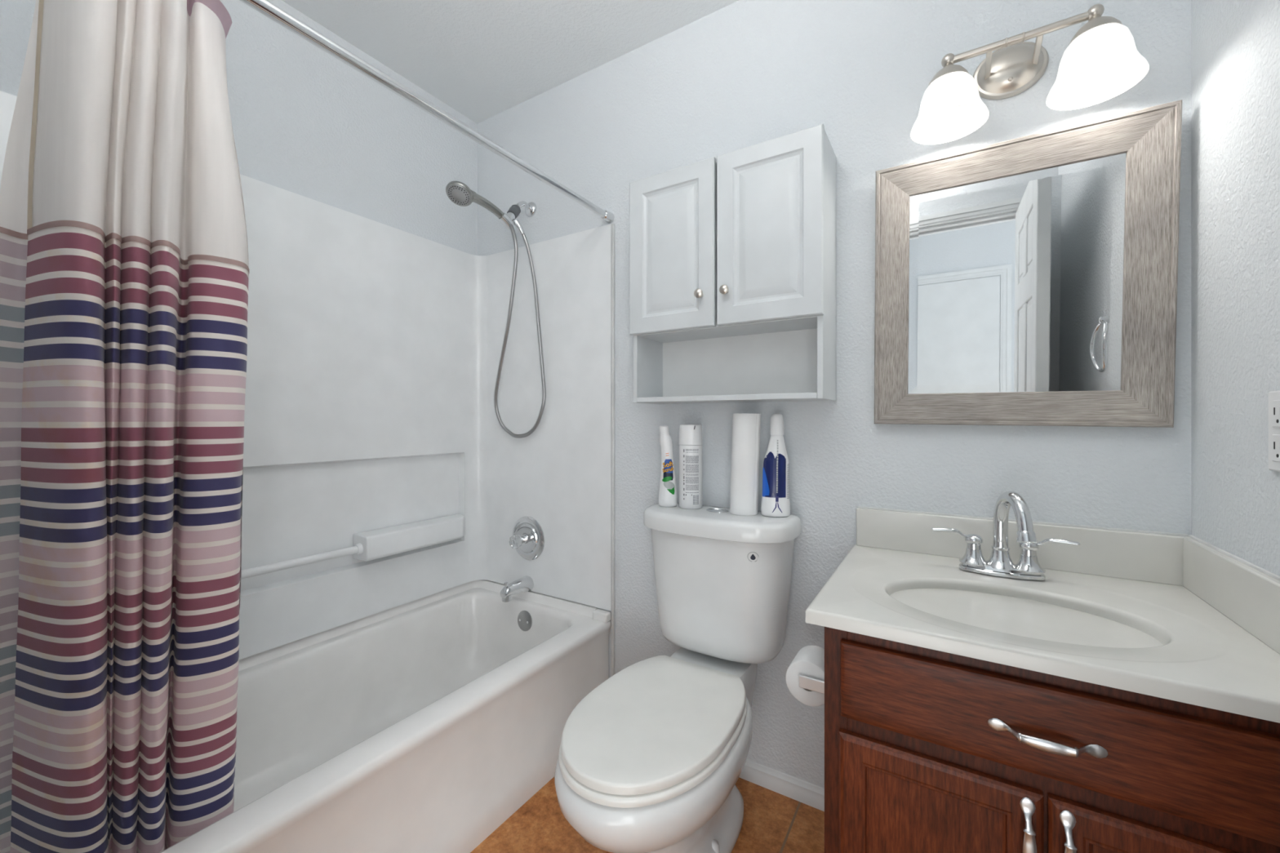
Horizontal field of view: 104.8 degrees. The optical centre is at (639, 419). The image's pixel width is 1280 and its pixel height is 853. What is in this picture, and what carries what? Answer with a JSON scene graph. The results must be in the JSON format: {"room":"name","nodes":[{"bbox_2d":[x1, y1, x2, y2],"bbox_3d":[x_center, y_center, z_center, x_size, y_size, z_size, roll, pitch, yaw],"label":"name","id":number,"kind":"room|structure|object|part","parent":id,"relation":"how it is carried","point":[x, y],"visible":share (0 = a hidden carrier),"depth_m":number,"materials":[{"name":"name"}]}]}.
{"room":"bathroom","nodes":[
{"label":"bathroom","id":0,"kind":"room"},
{"bbox_2d":[0,0,477,255],"bbox_3d":[-1.219,-0.108,1.679,0.100,2.567,1.760,0,0,32],"label":"wall","id":1,"kind":"structure","parent":0,"point":[305,122],"depth_m":1.77,"materials":[{"name":"white paint"}]},
{"bbox_2d":[0,90,614,676],"bbox_3d":[-0.837,0.208,1.451,0.786,1.932,1.540,0,0,32],"label":"tub surround","id":2,"kind":"object","parent":1,"relation":"attached to","point":[381,472],"visible":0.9,"depth_m":1.92,"materials":[{"name":"plastic"}]},
{"bbox_2d":[353,514,465,561],"bbox_3d":[-0.900,0.468,1.995,0.094,0.094,0.465,0,0,32],"label":"shelf","id":3,"kind":"object","parent":2,"relation":"attached to","point":[373,542],"depth_m":1.92,"materials":[{"name":"plastic"}]},
{"bbox_2d":[499,575,533,602],"bbox_3d":[-0.520,0.703,2.064,0.066,0.076,0.146,0,0,32],"label":"tub spout","id":4,"kind":"object","parent":2,"relation":"attached to","point":[526,584],"visible":1,"depth_m":2.04,"materials":[{"name":"silver metal"}]},
{"bbox_2d":[509,515,544,559],"bbox_3d":[-0.506,0.510,2.087,0.188,0.188,0.092,0,0,32],"label":"shower valve","id":5,"kind":"object","parent":2,"relation":"attached to","point":[527,538],"visible":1,"depth_m":2.10,"materials":[{"name":"silver metal"}]},
{"bbox_3d":[-0.520,0.510,2.063,0.060,0.057,0.036,0,0,32],"label":"knob","id":6,"kind":"part","parent":5,"relation":"part of","materials":[{"name":"white plastic"}]},
{"bbox_3d":[-0.503,0.510,2.092,0.040,0.040,0.045,0,0,32],"label":"stem","id":7,"kind":"part","parent":5,"relation":"part of","materials":[{"name":"silver metal"}]},
{"bbox_2d":[282,0,738,123],"bbox_3d":[-0.188,-1.432,1.036,2.528,0.080,1.760,0,0,32],"label":"ceiling","id":8,"kind":"structure","parent":0,"point":[482,59],"depth_m":1.79,"materials":[{"name":"white paint"}]},
{"bbox_2d":[470,777,824,852],"bbox_3d":[-0.188,1.215,1.036,2.528,0.080,1.760,0,0,32],"label":"floor","id":9,"kind":"structure","parent":0,"point":[773,822],"depth_m":1.41,"materials":[{"name":"tile"}]},
{"bbox_2d":[160,580,611,852],"bbox_3d":[-0.842,0.957,1.453,0.770,0.436,1.537,0,0,32],"label":"bathtub","id":10,"kind":"object","parent":9,"relation":"on","point":[423,725],"visible":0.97,"depth_m":1.52,"materials":[{"name":"ceramic"}]},
{"bbox_3d":[-0.479,0.837,2.052,0.082,0.082,0.018,0,0,32],"label":"overflow plate","id":11,"kind":"part","parent":10,"relation":"part of","materials":[{"name":"silver metal"}]},
{"bbox_2d":[554,502,800,852],"bbox_3d":[0.087,0.730,1.309,0.494,0.890,0.774,0,0,32],"label":"toilet","id":12,"kind":"object","parent":9,"relation":"on","point":[652,759],"visible":0.99,"depth_m":1.29,"materials":[{"name":"ceramic"}]},
{"bbox_3d":[0.033,0.757,1.222,0.388,0.020,0.541,0,0,32],"label":"seat","id":13,"kind":"part","parent":12,"relation":"part of","materials":[{"name":"plastic"}]},
{"bbox_3d":[0.036,0.734,1.226,0.380,0.024,0.538,0,0,32],"label":"lid","id":14,"kind":"part","parent":12,"relation":"part of","materials":[{"name":"plastic"}]},
{"bbox_3d":[0.067,0.972,1.275,0.412,0.406,0.695,0,0,32],"label":"bowl","id":15,"kind":"part","parent":12,"relation":"part of","materials":[{"name":"ceramic"}]},
{"bbox_2d":[658,426,677,506],"bbox_3d":[0.094,0.154,1.648,0.059,0.268,0.049,0,0,32],"label":"bottle","id":16,"kind":"object","parent":12,"relation":"on","point":[668,497],"visible":1,"depth_m":1.63,"materials":[{"name":"white plastic"}]},
{"bbox_2d":[679,424,702,509],"bbox_3d":[0.167,0.151,1.622,0.077,0.273,0.077,0,0,32],"label":"aerosol can","id":17,"kind":"object","parent":12,"relation":"on","point":[691,441],"visible":1,"depth_m":1.59,"materials":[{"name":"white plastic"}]},
{"bbox_2d":[683,448,692,499],"bbox_3d":[0.154,0.176,1.588,0.029,0.163,0.002,0,0,21],"label":"print","id":18,"kind":"object","parent":17,"relation":"attached to","point":[687,453],"depth_m":1.59,"materials":[{"name":"black"}]},
{"bbox_2d":[685,448,698,493],"bbox_3d":[0.168,0.165,1.587,0.042,0.141,0.006,0,0,-2],"label":"print","id":19,"kind":"object","parent":17,"relation":"attached to","point":[691,455],"depth_m":1.59,"materials":[{"name":"grey"}]},
{"bbox_3d":[0.232,0.317,1.540,0.494,0.056,0.228,0,0,32],"label":"tank lid","id":20,"kind":"part","parent":12,"relation":"part of","materials":[{"name":"ceramic"}]},
{"bbox_3d":[0.234,0.528,1.545,0.458,0.383,0.206,0,0,32],"label":"tank","id":21,"kind":"part","parent":12,"relation":"part of","materials":[{"name":"ceramic"}]},
{"bbox_2d":[729,413,760,515],"bbox_3d":[0.326,0.134,1.522,0.096,0.307,0.085,0,0,32],"label":"paper towel roll","id":22,"kind":"object","parent":12,"relation":"on","point":[746,428],"visible":1,"depth_m":1.49,"materials":[{"name":"white paper"}]},
{"bbox_2d":[760,413,790,517],"bbox_3d":[0.408,0.134,1.484,0.081,0.307,0.068,0,0,32],"label":"bottle","id":23,"kind":"object","parent":12,"relation":"on","point":[775,503],"visible":1,"depth_m":1.46,"materials":[{"name":"white plastic"}]},
{"bbox_2d":[776,440,777,493],"bbox_3d":[0.407,0.137,1.458,0.005,0.157,0.011,0,0,27],"label":"print","id":24,"kind":"object","parent":23,"relation":"on","point":[776,440],"depth_m":1.46},
{"bbox_2d":[786,463,789,498],"bbox_3d":[0.443,0.182,1.468,0.003,0.103,0.020,0,0,36],"label":"print","id":25,"kind":"object","parent":23,"relation":"attached to","point":[788,464],"depth_m":1.47,"materials":[{"name":"white"}]},
{"bbox_2d":[824,626,1279,852],"bbox_3d":[0.773,0.783,1.006,0.659,0.784,0.591,0,0,32],"label":"vanity cabinet","id":26,"kind":"object","parent":9,"relation":"on","point":[926,750],"visible":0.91,"depth_m":0.80,"materials":[{"name":"brown wood"}]},
{"bbox_2d":[798,674,824,693],"bbox_3d":[0.463,0.635,1.226,0.100,0.048,0.152,0,0,32],"label":"toilet paper holder","id":27,"kind":"object","parent":26,"relation":"attached to","point":[815,685],"visible":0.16,"depth_m":1.18,"materials":[{"name":"white"}]},
{"bbox_2d":[785,645,824,706],"bbox_3d":[0.435,0.643,1.243,0.108,0.108,0.100,0,0,32],"label":"toilet paper roll","id":28,"kind":"object","parent":27,"relation":"on","point":[809,661],"visible":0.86,"depth_m":1.21,"materials":[{"name":"white paper"}]},
{"bbox_3d":[0.513,0.827,0.866,0.306,0.460,0.018,0,0,32],"label":"door","id":29,"kind":"part","parent":26,"relation":"part of","materials":[{"name":"brown wood"}]},
{"bbox_3d":[0.612,0.678,0.775,0.020,0.147,0.030,0,0,32],"label":"handle","id":30,"kind":"part","parent":26,"relation":"part of","materials":[{"name":"grey metal"}]},
{"bbox_2d":[805,506,1279,723],"bbox_3d":[0.766,0.373,1.016,0.688,0.244,0.588,0,0,32],"label":"countertop","id":31,"kind":"structure","parent":26,"relation":"on","point":[1184,618],"depth_m":0.95,"materials":[{"name":"stone"}]},
{"bbox_2d":[931,491,1080,580],"bbox_3d":[0.850,0.263,1.160,0.152,0.200,0.244,0,0,-27],"label":"faucet","id":32,"kind":"object","parent":31,"relation":"on","point":[1000,563],"visible":1,"depth_m":1.14,"materials":[{"name":"silver metal"}]},
{"bbox_3d":[0.766,0.279,1.217,0.081,0.022,0.014,0,0,25],"label":"lever","id":33,"kind":"part","parent":32,"relation":"part of","materials":[{"name":"silver metal"}]},
{"bbox_3d":[0.855,0.352,1.167,0.166,0.021,0.068,0,0,32],"label":"plate","id":34,"kind":"part","parent":32,"relation":"part of","materials":[{"name":"silver metal"}]},
{"bbox_3d":[0.853,0.255,1.122,0.066,0.185,0.157,0,0,3],"label":"spout","id":35,"kind":"part","parent":32,"relation":"part of","materials":[{"name":"silver metal"}]},
{"bbox_3d":[0.939,0.279,1.110,0.081,0.022,0.014,0,0,39],"label":"lever","id":36,"kind":"part","parent":32,"relation":"part of","materials":[{"name":"silver metal"}]},
{"bbox_3d":[0.630,0.500,0.764,0.147,0.020,0.030,0,0,32],"label":"handle","id":37,"kind":"part","parent":26,"relation":"part of","materials":[{"name":"grey metal"}]},
{"bbox_3d":[0.654,0.678,0.750,0.020,0.147,0.030,0,0,32],"label":"handle","id":38,"kind":"part","parent":26,"relation":"part of","materials":[{"name":"grey metal"}]},
{"bbox_3d":[0.772,0.827,0.704,0.292,0.460,0.018,0,0,32],"label":"door","id":39,"kind":"part","parent":26,"relation":"part of","materials":[{"name":"brown wood"}]},
{"bbox_2d":[477,0,1191,788],"bbox_3d":[0.251,-0.108,1.741,2.328,2.567,0.100,0,0,32],"label":"wall","id":40,"kind":"structure","parent":0,"point":[744,73],"depth_m":1.48,"materials":[{"name":"white paint"}]},
{"bbox_2d":[240,0,614,222],"bbox_3d":[-0.523,-0.787,1.254,0.040,0.050,1.543,0,0,32],"label":"shower curtain rod","id":41,"kind":"object","parent":40,"relation":"attached to","point":[265,7],"visible":1,"depth_m":1.17,"materials":[{"name":"silver metal"}]},
{"bbox_2d":[0,0,248,852],"bbox_3d":[-0.962,0.085,0.926,0.469,1.700,0.314,0,0,32],"label":"shower curtain","id":42,"kind":"object","parent":41,"relation":"hanging from","point":[124,259],"visible":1,"depth_m":0.84,"materials":[{"name":"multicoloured fabric"}]},
{"bbox_3d":[-0.821,-0.517,0.841,0.138,0.460,0.267,0,0,32],"label":"sheer panel","id":43,"kind":"part","parent":42,"relation":"part of","materials":[{"name":"white fabric"}]},
{"bbox_2d":[445,181,546,438],"bbox_3d":[-0.604,-0.432,1.968,0.270,1.020,0.417,0,0,32],"label":"shower","id":44,"kind":"object","parent":40,"relation":"attached to","point":[457,192],"visible":1,"depth_m":2.02,"materials":[{"name":"silver metal"}]},
{"bbox_3d":[-0.498,-0.900,2.080,0.025,0.060,0.097,0,0,25],"label":"shower arm","id":45,"kind":"part","parent":44,"relation":"part of","materials":[{"name":"silver metal"}]},
{"bbox_2d":[629,124,836,404],"bbox_3d":[0.269,-0.421,1.533,0.610,0.728,0.232,0,0,32],"label":"upper cabinet","id":46,"kind":"object","parent":40,"relation":"attached to","point":[733,254],"visible":1,"depth_m":1.47,"materials":[{"name":"white wood"}]},
{"bbox_3d":[0.096,-0.531,1.548,0.300,0.502,0.018,0,0,32],"label":"door","id":47,"kind":"part","parent":46,"relation":"part of","materials":[{"name":"white wood"}]},
{"bbox_3d":[0.176,-0.377,1.471,0.027,0.027,0.028,0,0,32],"label":"knob","id":48,"kind":"part","parent":46,"relation":"part of","materials":[{"name":"silver metal"}]},
{"bbox_3d":[0.245,-0.377,1.428,0.027,0.027,0.028,0,0,32],"label":"knob","id":49,"kind":"part","parent":46,"relation":"part of","materials":[{"name":"silver metal"}]},
{"bbox_2d":[637,392,827,404],"bbox_3d":[0.282,-0.066,1.552,0.572,0.016,0.185,0,0,32],"label":"open shelf","id":50,"kind":"object","parent":46,"relation":"attached to","point":[650,398],"depth_m":1.51,"materials":[{"name":"white wood"}]},
{"bbox_3d":[0.358,-0.531,1.384,0.302,0.502,0.018,0,0,32],"label":"door","id":51,"kind":"part","parent":46,"relation":"part of","materials":[{"name":"white wood"}]},
{"bbox_2d":[739,759,824,811],"bbox_3d":[0.277,1.145,1.657,0.887,0.060,0.014,0,0,32],"label":"baseboard","id":52,"kind":"structure","parent":40,"relation":"attached to","point":[808,793],"depth_m":1.54,"materials":[{"name":"white wood"}]},
{"bbox_2d":[874,99,1182,427],"bbox_3d":[0.917,-0.338,1.232,0.603,0.709,0.050,0,0,32],"label":"mirror","id":53,"kind":"object","parent":40,"relation":"attached to","point":[1032,280],"visible":1,"depth_m":1.20,"materials":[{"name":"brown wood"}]},
{"bbox_3d":[0.920,-0.338,1.236,0.439,0.545,0.023,0,0,32],"label":"glass","id":54,"kind":"part","parent":53,"relation":"part of","materials":[{"name":"white mirror"}]},
{"bbox_2d":[910,4,1149,144],"bbox_3d":[0.893,-0.842,1.168,0.441,0.217,0.190,0,0,32],"label":"vanity light","id":55,"kind":"object","parent":40,"relation":"attached to","point":[1102,61],"visible":1,"depth_m":1.17,"materials":[{"name":"white glass"}]},
{"bbox_3d":[0.770,-0.792,1.231,0.167,0.116,0.167,0,0,32],"label":"lamp shade","id":56,"kind":"part","parent":55,"relation":"part of","materials":[{"name":"white glass"}]},
{"bbox_3d":[0.867,-0.881,1.227,0.012,0.030,0.096,0,0,32],"label":"arm","id":57,"kind":"part","parent":55,"relation":"part of","materials":[{"name":"silver metal"}]},
{"bbox_3d":[0.949,-0.881,1.176,0.012,0.030,0.096,0,0,32],"label":"arm","id":58,"kind":"part","parent":55,"relation":"part of","materials":[{"name":"silver metal"}]},
{"bbox_3d":[1.003,-0.792,1.086,0.167,0.116,0.167,0,0,32],"label":"lamp shade","id":59,"kind":"part","parent":55,"relation":"part of","materials":[{"name":"white glass"}]},
{"bbox_2d":[1191,0,1279,576],"bbox_3d":[0.842,-0.108,0.394,0.100,2.567,1.760,0,0,32],"label":"wall","id":60,"kind":"structure","parent":0,"point":[1235,44],"depth_m":0.93,"materials":[{"name":"white paint"}]},
{"bbox_2d":[1268,390,1279,471],"bbox_3d":[1.014,0.018,0.775,0.010,0.130,0.087,0,0,32],"label":"wall outlet","id":61,"kind":"object","parent":60,"relation":"attached to","point":[1273,396],"visible":1,"depth_m":0.79,"materials":[{"name":"white plastic"}]},
{"bbox_2d":[1271,434,1279,462],"bbox_3d":[1.014,0.045,0.779,0.004,0.044,0.044,0,0,32],"label":"socket","id":62,"kind":"object","parent":61,"relation":"attached to","point":[1275,437],"depth_m":0.79,"materials":[{"name":"white plastic"}]},
{"bbox_2d":[1271,400,1279,427],"bbox_3d":[1.014,-0.010,0.779,0.004,0.044,0.044,0,0,32],"label":"socket","id":63,"kind":"object","parent":61,"relation":"attached to","point":[1275,403],"depth_m":0.79,"materials":[{"name":"white plastic"}]}
]}

